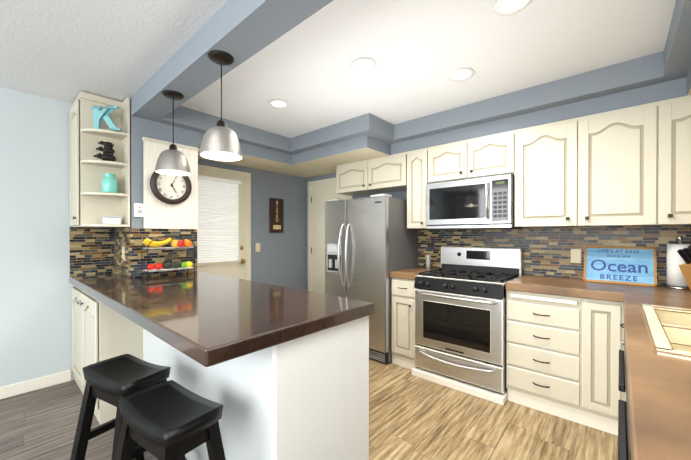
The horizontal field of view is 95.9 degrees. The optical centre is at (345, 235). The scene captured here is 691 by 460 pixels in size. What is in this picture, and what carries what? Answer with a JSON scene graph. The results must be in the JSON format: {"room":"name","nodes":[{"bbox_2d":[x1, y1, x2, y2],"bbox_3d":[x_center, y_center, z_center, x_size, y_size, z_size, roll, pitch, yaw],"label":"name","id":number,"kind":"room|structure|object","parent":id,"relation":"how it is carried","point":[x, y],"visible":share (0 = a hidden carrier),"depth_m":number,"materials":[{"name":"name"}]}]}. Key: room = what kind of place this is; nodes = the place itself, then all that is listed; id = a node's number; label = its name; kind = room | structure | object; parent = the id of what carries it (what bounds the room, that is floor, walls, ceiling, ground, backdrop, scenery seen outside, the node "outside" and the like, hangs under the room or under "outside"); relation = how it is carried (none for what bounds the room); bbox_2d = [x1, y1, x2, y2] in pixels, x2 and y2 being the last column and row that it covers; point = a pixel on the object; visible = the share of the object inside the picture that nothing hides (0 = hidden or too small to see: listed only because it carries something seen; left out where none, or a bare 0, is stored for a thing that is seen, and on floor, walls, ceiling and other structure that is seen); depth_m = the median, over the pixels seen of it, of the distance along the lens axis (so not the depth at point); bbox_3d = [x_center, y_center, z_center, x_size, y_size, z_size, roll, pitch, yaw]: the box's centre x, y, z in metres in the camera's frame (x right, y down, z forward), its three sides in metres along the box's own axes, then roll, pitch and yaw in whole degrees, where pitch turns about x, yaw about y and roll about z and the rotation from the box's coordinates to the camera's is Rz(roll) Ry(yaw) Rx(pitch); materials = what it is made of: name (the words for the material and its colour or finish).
{"room":"kitchen","nodes":[
{"label":"kitchen","id":0,"kind":"room"},
{"bbox_2d":[0,87,307,386],"bbox_3d":[-2.822,0.055,2.422,0.150,2.450,6.830,0,0,41],"label":"wall","id":1,"kind":"structure","parent":0,"point":[36,286],"depth_m":2.63,"materials":[{"name":"grey paint"}]},
{"bbox_2d":[0,370,70,398],"bbox_3d":[-3.722,1.237,1.280,0.014,0.095,3.920,0,0,41],"label":"baseboard","id":2,"kind":"structure","parent":1,"relation":"attached to","point":[11,390],"depth_m":2.58,"materials":[{"name":"white wood"}]},
{"bbox_2d":[69,227,112,275],"bbox_3d":[-2.334,0.139,2.856,0.008,0.430,0.295,0,0,41],"label":"backsplash","id":3,"kind":"structure","parent":1,"relation":"attached to","point":[91,249],"depth_m":2.85,"materials":[{"name":"tile"}]},
{"bbox_2d":[197,164,250,280],"bbox_3d":[-1.530,0.228,3.716,0.080,2.095,0.930,0,0,41],"label":"door","id":4,"kind":"structure","parent":1,"relation":"attached to","point":[224,227],"depth_m":3.81,"materials":[{"name":"beige paint"}]},
{"bbox_2d":[256,243,259,251],"bbox_3d":[-1.172,0.156,4.173,0.012,0.115,0.070,0,0,41],"label":"light switch","id":5,"kind":"object","parent":1,"relation":"attached to","point":[257,247],"visible":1,"depth_m":4.17,"materials":[{"name":"beige plastic"}]},
{"bbox_2d":[269,198,282,232],"bbox_3d":[-0.971,-0.287,4.388,0.025,0.480,0.230,0,0,41],"label":"sign","id":6,"kind":"object","parent":1,"relation":"attached to","point":[276,215],"visible":1,"depth_m":4.37,"materials":[{"name":"brown wood"}]},
{"bbox_2d":[115,97,199,277],"bbox_3d":[-1.832,0.053,3.009,0.560,2.450,0.540,0,0,41],"label":"wall","id":7,"kind":"structure","parent":0,"point":[139,127],"depth_m":2.67,"materials":[{"name":"grey"}]},
{"bbox_2d":[70,91,129,227],"bbox_3d":[-2.127,-0.617,2.666,0.548,1.083,0.341,0,0,41],"label":"upper cabinet","id":8,"kind":"object","parent":7,"relation":"attached to","point":[91,203],"visible":0.98,"depth_m":2.59,"materials":[{"name":"beige paint"}]},
{"bbox_2d":[93,141,115,161],"bbox_3d":[-1.974,-0.691,2.557,0.064,0.171,0.150,0,0,41],"label":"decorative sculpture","id":9,"kind":"object","parent":8,"relation":"in","point":[107,154],"visible":0.98,"depth_m":2.55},
{"bbox_2d":[91,106,121,130],"bbox_3d":[-1.951,-0.956,2.543,0.235,0.200,0.022,0,0,1],"label":"decorative piece","id":10,"kind":"object","parent":8,"relation":"in","point":[99,115],"visible":0.81,"depth_m":2.53,"materials":[{"name":"teal paint"}]},
{"bbox_2d":[102,173,117,192],"bbox_3d":[-1.954,-0.431,2.581,0.107,0.160,0.107,0,0,41],"label":"decorative jar","id":11,"kind":"object","parent":8,"relation":"in","point":[109,183],"visible":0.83,"depth_m":2.55,"materials":[{"name":"teal glass"}]},
{"bbox_2d":[101,216,121,223],"bbox_3d":[-1.947,-0.130,2.590,0.090,0.067,0.130,0,0,41],"label":"container","id":12,"kind":"object","parent":8,"relation":"in","point":[110,219],"visible":1,"depth_m":2.56,"materials":[{"name":"white plastic"}]},
{"bbox_2d":[113,227,128,276],"bbox_3d":[-2.020,0.139,2.810,0.540,0.430,0.008,0,0,41],"label":"backsplash","id":13,"kind":"structure","parent":7,"relation":"attached to","point":[120,238],"depth_m":2.82,"materials":[{"name":"tile"}]},
{"bbox_2d":[122,246,124,259],"bbox_3d":[-1.962,0.151,2.749,0.070,0.115,0.006,0,0,41],"label":"wall outlet","id":14,"kind":"object","parent":13,"relation":"attached to","point":[123,248],"depth_m":2.73,"materials":[{"name":"beige plastic"}]},
{"bbox_2d":[134,203,143,216],"bbox_3d":[-1.756,-0.218,2.651,0.024,0.115,0.075,0,0,41],"label":"thermostat","id":15,"kind":"object","parent":7,"relation":"attached to","point":[138,209],"visible":1,"depth_m":2.64,"materials":[{"name":"white plastic"}]},
{"bbox_2d":[125,227,196,277],"bbox_3d":[-1.621,0.139,2.818,0.008,0.430,0.548,0,0,41],"label":"backsplash","id":16,"kind":"structure","parent":7,"relation":"attached to","point":[137,256],"depth_m":2.75,"materials":[{"name":"tile"}]},
{"bbox_2d":[142,137,198,228],"bbox_3d":[-1.578,-0.455,2.836,0.028,0.782,0.469,0,0,41],"label":"wall panel","id":17,"kind":"object","parent":7,"relation":"attached to","point":[158,214],"visible":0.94,"depth_m":2.79,"materials":[{"name":"beige paint"}]},
{"bbox_2d":[150,171,191,203],"bbox_3d":[-1.564,-0.456,2.804,0.050,0.344,0.344,0,0,41],"label":"clock","id":18,"kind":"object","parent":17,"relation":"attached to","point":[169,189],"visible":0.77,"depth_m":2.80,"materials":[{"name":"brown"}]},
{"bbox_2d":[0,358,617,459],"bbox_3d":[-0.086,1.339,0.117,7.610,0.100,6.980,0,0,41],"label":"floor","id":19,"kind":"structure","parent":0,"point":[411,417],"depth_m":2.07,"materials":[{"name":"brown wood"}]},
{"bbox_2d":[70,354,170,459],"bbox_3d":[-1.079,0.966,1.537,0.422,0.635,0.362,0,0,27],"label":"stool","id":20,"kind":"object","parent":19,"relation":"on","point":[113,381],"visible":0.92,"depth_m":1.50,"materials":[{"name":"black wood"}]},
{"bbox_2d":[115,380,225,459],"bbox_3d":[-0.683,0.967,1.215,0.422,0.635,0.362,0,0,33],"label":"stool","id":21,"kind":"object","parent":19,"relation":"on","point":[170,420],"visible":1,"depth_m":1.18,"materials":[{"name":"black wood"}]},
{"bbox_2d":[72,286,368,459],"bbox_3d":[-1.158,0.849,2.208,2.626,0.864,0.906,0,0,41],"label":"base cabinet","id":22,"kind":"object","parent":19,"relation":"on","point":[306,397],"visible":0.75,"depth_m":1.48,"materials":[{"name":"polished brown stone"},{"name":"paint"}]},
{"bbox_2d":[69,272,374,366],"bbox_3d":[-1.136,0.386,2.204,2.651,0.060,0.910,0,0,41],"label":"countertop","id":23,"kind":"structure","parent":22,"relation":"on","point":[206,319],"depth_m":1.54,"materials":[{"name":"brown stone"}]},
{"bbox_2d":[141,236,195,278],"bbox_3d":[-1.540,0.176,2.720,0.200,0.354,0.392,0,0,41],"label":"fruit stand","id":24,"kind":"object","parent":23,"relation":"on","point":[169,265],"visible":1,"depth_m":2.70,"materials":[{"name":"chrome metal wire"}]},
{"bbox_2d":[325,194,416,363],"bbox_3d":[0.266,0.423,3.532,0.840,1.683,0.725,0,0,41],"label":"refrigerator","id":25,"kind":"object","parent":19,"relation":"on","point":[370,243],"visible":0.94,"depth_m":3.22,"materials":[{"name":"grey metal"}]},
{"bbox_2d":[392,278,414,369],"bbox_3d":[0.749,0.845,3.228,0.280,0.864,0.596,0,0,41],"label":"base cabinet","id":26,"kind":"object","parent":19,"relation":"on","point":[403,290],"depth_m":3.01,"materials":[{"name":"white wood"}]},
{"bbox_2d":[390,267,439,279],"bbox_3d":[0.744,0.382,3.219,0.280,0.060,0.606,0,0,41],"label":"countertop","id":27,"kind":"structure","parent":26,"relation":"on","point":[410,273],"depth_m":3.05,"materials":[{"name":"brown laminate"}]},
{"bbox_2d":[426,255,429,268],"bbox_3d":[0.877,0.275,3.302,0.044,0.152,0.044,0,0,41],"label":"pepper mill","id":28,"kind":"object","parent":27,"relation":"on","point":[428,262],"visible":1,"depth_m":3.28,"materials":[{"name":"silver metal"}]},
{"bbox_2d":[412,246,521,404],"bbox_3d":[1.101,0.696,2.832,0.780,1.165,0.693,0,0,41],"label":"range","id":29,"kind":"object","parent":19,"relation":"on","point":[460,319],"visible":0.98,"depth_m":2.63,"materials":[{"name":"silver metal"}]},
{"bbox_2d":[506,290,591,426],"bbox_3d":[1.626,0.848,2.456,0.517,0.864,0.596,0,0,41],"label":"base cabinet","id":30,"kind":"object","parent":19,"relation":"on","point":[562,356],"depth_m":2.21,"materials":[{"name":"white wood"}]},
{"bbox_2d":[505,275,613,300],"bbox_3d":[1.674,0.386,2.399,0.660,0.060,0.607,0,0,41],"label":"countertop","id":31,"kind":"structure","parent":30,"relation":"on","point":[569,287],"depth_m":2.24,"materials":[{"name":"brown laminate"}]},
{"bbox_2d":[592,299,623,435],"bbox_3d":[1.873,0.849,2.239,0.246,0.864,0.596,0,0,41],"label":"base cabinet","id":32,"kind":"object","parent":19,"relation":"on","point":[607,316],"depth_m":2.01,"materials":[{"name":"white wood"}]},
{"bbox_2d":[614,283,690,459],"bbox_3d":[1.023,0.456,0.664,0.656,0.212,4.071,0,0,41],"label":"countertop","id":33,"kind":"structure","parent":32,"relation":"on","point":[657,324],"depth_m":0.85,"materials":[{"name":"brown laminate"}]},
{"bbox_2d":[583,246,656,286],"bbox_3d":[2.057,0.219,2.349,0.410,0.270,0.112,0,0,41],"label":"sign","id":34,"kind":"object","parent":33,"relation":"on","point":[627,265],"visible":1,"depth_m":2.33,"materials":[{"name":"blue wood"}]},
{"bbox_2d":[664,236,690,289],"bbox_3d":[2.277,0.179,2.123,0.148,0.352,0.148,0,0,41],"label":"paper towel","id":35,"kind":"object","parent":33,"relation":"on","point":[675,278],"visible":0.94,"depth_m":2.10,"materials":[{"name":"white paper"}]},
{"bbox_2d":[677,245,690,289],"bbox_3d":[2.231,0.191,1.926,0.298,0.331,0.110,0,0,1],"label":"knife block","id":36,"kind":"object","parent":33,"relation":"on","point":[685,255],"visible":1,"depth_m":1.96,"materials":[{"name":"brown wood"}]},
{"bbox_2d":[618,330,630,459],"bbox_3d":[1.001,0.800,1.103,0.053,0.750,1.220,0,0,41],"label":"dishwasher","id":37,"kind":"object","parent":19,"relation":"on","point":[624,451],"visible":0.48,"depth_m":0.95,"materials":[{"name":"black metal"}]},
{"bbox_2d":[0,0,675,137],"bbox_3d":[-0.086,-1.211,0.107,7.610,0.100,6.980,0,0,41],"label":"ceiling","id":38,"kind":"structure","parent":0,"point":[418,52],"depth_m":1.97,"materials":[{"name":"white paint"}]},
{"bbox_2d":[269,100,287,107],"bbox_3d":[-0.590,-1.166,2.750,0.169,0.010,0.169,0,0,17],"label":"recessed light","id":39,"kind":"object","parent":38,"relation":"in","point":[274,103],"depth_m":2.75,"materials":[{"name":"white plastic"}]},
{"bbox_2d":[351,58,375,71],"bbox_3d":[0.123,-1.163,2.122,0.169,0.010,0.169,0,0,17],"label":"recessed light","id":40,"kind":"object","parent":38,"relation":"in","point":[361,64],"depth_m":2.12,"materials":[{"name":"white plastic"}]},
{"bbox_2d":[131,0,690,177],"bbox_3d":[-0.372,-1.040,1.826,4.310,0.315,4.180,0,0,41],"label":"soffit ceiling","id":41,"kind":"structure","parent":38,"relation":"attached to","point":[240,31],"depth_m":2.36,"materials":[{"name":"grey"}]},
{"bbox_2d":[155,90,190,175],"bbox_3d":[-1.229,-0.729,2.222,0.223,0.560,0.223,0,0,41],"label":"pendant light","id":42,"kind":"object","parent":41,"relation":"hanging from","point":[172,160],"visible":1,"depth_m":2.17,"materials":[{"name":"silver metal"}]},
{"bbox_2d":[200,50,241,160],"bbox_3d":[-0.700,-0.727,1.756,0.223,0.560,0.223,0,0,41],"label":"pendant light","id":43,"kind":"object","parent":41,"relation":"hanging from","point":[220,141],"visible":1,"depth_m":1.71,"materials":[{"name":"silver metal"}]},
{"bbox_2d":[449,69,473,80],"bbox_3d":[0.838,-1.164,2.253,0.169,0.010,0.169,0,0,32],"label":"recessed light","id":44,"kind":"object","parent":38,"relation":"in","point":[461,74],"depth_m":2.25,"materials":[{"name":"white plastic"}]},
{"bbox_2d":[494,0,530,14],"bbox_3d":[0.832,-1.161,1.551,0.169,0.010,0.169,0,0,35],"label":"recessed light","id":45,"kind":"object","parent":38,"relation":"in","point":[505,7],"depth_m":1.57,"materials":[{"name":"white plastic"}]},
{"bbox_2d":[308,173,575,278],"bbox_3d":[1.115,0.052,3.405,4.460,2.450,0.150,0,0,41],"label":"wall","id":46,"kind":"structure","parent":0,"point":[397,194],"depth_m":3.97,"materials":[{"name":"grey paint"}]},
{"bbox_2d":[308,177,352,293],"bbox_3d":[-0.239,0.225,4.486,0.890,2.095,0.018,0,0,41],"label":"door","id":47,"kind":"structure","parent":46,"relation":"attached to","point":[321,192],"depth_m":4.64,"materials":[{"name":"beige paint"}]},
{"bbox_2d":[336,159,387,195],"bbox_3d":[0.200,-0.713,3.879,0.556,0.355,0.336,0,0,41],"label":"upper cabinet","id":48,"kind":"object","parent":46,"relation":"attached to","point":[355,178],"depth_m":3.76,"materials":[{"name":"beige paint"}]},
{"bbox_2d":[372,152,407,191],"bbox_3d":[0.537,-0.711,3.582,0.556,0.355,0.336,0,0,41],"label":"upper cabinet","id":49,"kind":"object","parent":46,"relation":"attached to","point":[390,172],"depth_m":3.42,"materials":[{"name":"beige paint"}]},
{"bbox_2d":[404,148,427,228],"bbox_3d":[0.839,-0.483,3.317,0.240,0.810,0.336,0,0,41],"label":"upper cabinet","id":50,"kind":"object","parent":46,"relation":"attached to","point":[417,159],"depth_m":3.19,"materials":[{"name":"beige paint"}]},
{"bbox_2d":[428,138,475,182],"bbox_3d":[1.097,-0.705,3.089,0.446,0.365,0.336,0,0,41],"label":"upper cabinet","id":51,"kind":"object","parent":46,"relation":"attached to","point":[455,160],"depth_m":2.94,"materials":[{"name":"beige paint"}]},
{"bbox_2d":[426,174,521,229],"bbox_3d":[1.190,-0.292,2.944,0.770,0.450,0.430,0,0,41],"label":"microwave","id":52,"kind":"object","parent":51,"relation":"attached to","point":[486,202],"visible":1,"depth_m":2.78,"materials":[{"name":"silver metal"}]},
{"bbox_2d":[476,130,515,177],"bbox_3d":[1.349,-0.704,2.867,0.441,0.365,0.336,0,0,41],"label":"upper cabinet","id":53,"kind":"object","parent":46,"relation":"attached to","point":[495,153],"depth_m":2.69,"materials":[{"name":"beige paint"}]},
{"bbox_2d":[514,115,591,226],"bbox_3d":[1.700,-0.480,2.560,0.492,0.810,0.336,0,0,41],"label":"upper cabinet","id":54,"kind":"object","parent":46,"relation":"attached to","point":[553,180],"depth_m":2.41,"materials":[{"name":"beige paint"}]},
{"bbox_2d":[418,225,690,284],"bbox_3d":[1.720,0.129,2.768,2.370,0.450,0.008,0,0,41],"label":"backsplash","id":55,"kind":"structure","parent":46,"relation":"attached to","point":[546,251],"depth_m":2.69,"materials":[{"name":"tile"}]},
{"bbox_2d":[571,249,580,262],"bbox_3d":[1.914,0.168,2.587,0.070,0.115,0.009,0,0,41],"label":"wall outlet","id":56,"kind":"object","parent":55,"relation":"attached to","point":[575,255],"depth_m":2.58,"materials":[{"name":"beige plastic"}]},
{"bbox_2d":[592,99,671,226],"bbox_3d":[1.994,-0.479,2.300,0.548,0.810,0.336,0,0,41],"label":"upper cabinet","id":57,"kind":"object","parent":46,"relation":"attached to","point":[629,166],"depth_m":2.12,"materials":[{"name":"beige paint"}]},
{"bbox_2d":[672,95,690,224],"bbox_3d":[2.092,-0.476,1.669,0.394,0.809,0.521,0,0,41],"label":"upper cabinet","id":58,"kind":"object","parent":46,"relation":"attached to","point":[681,106],"depth_m":1.97,"materials":[{"name":"beige paint"}]}
]}

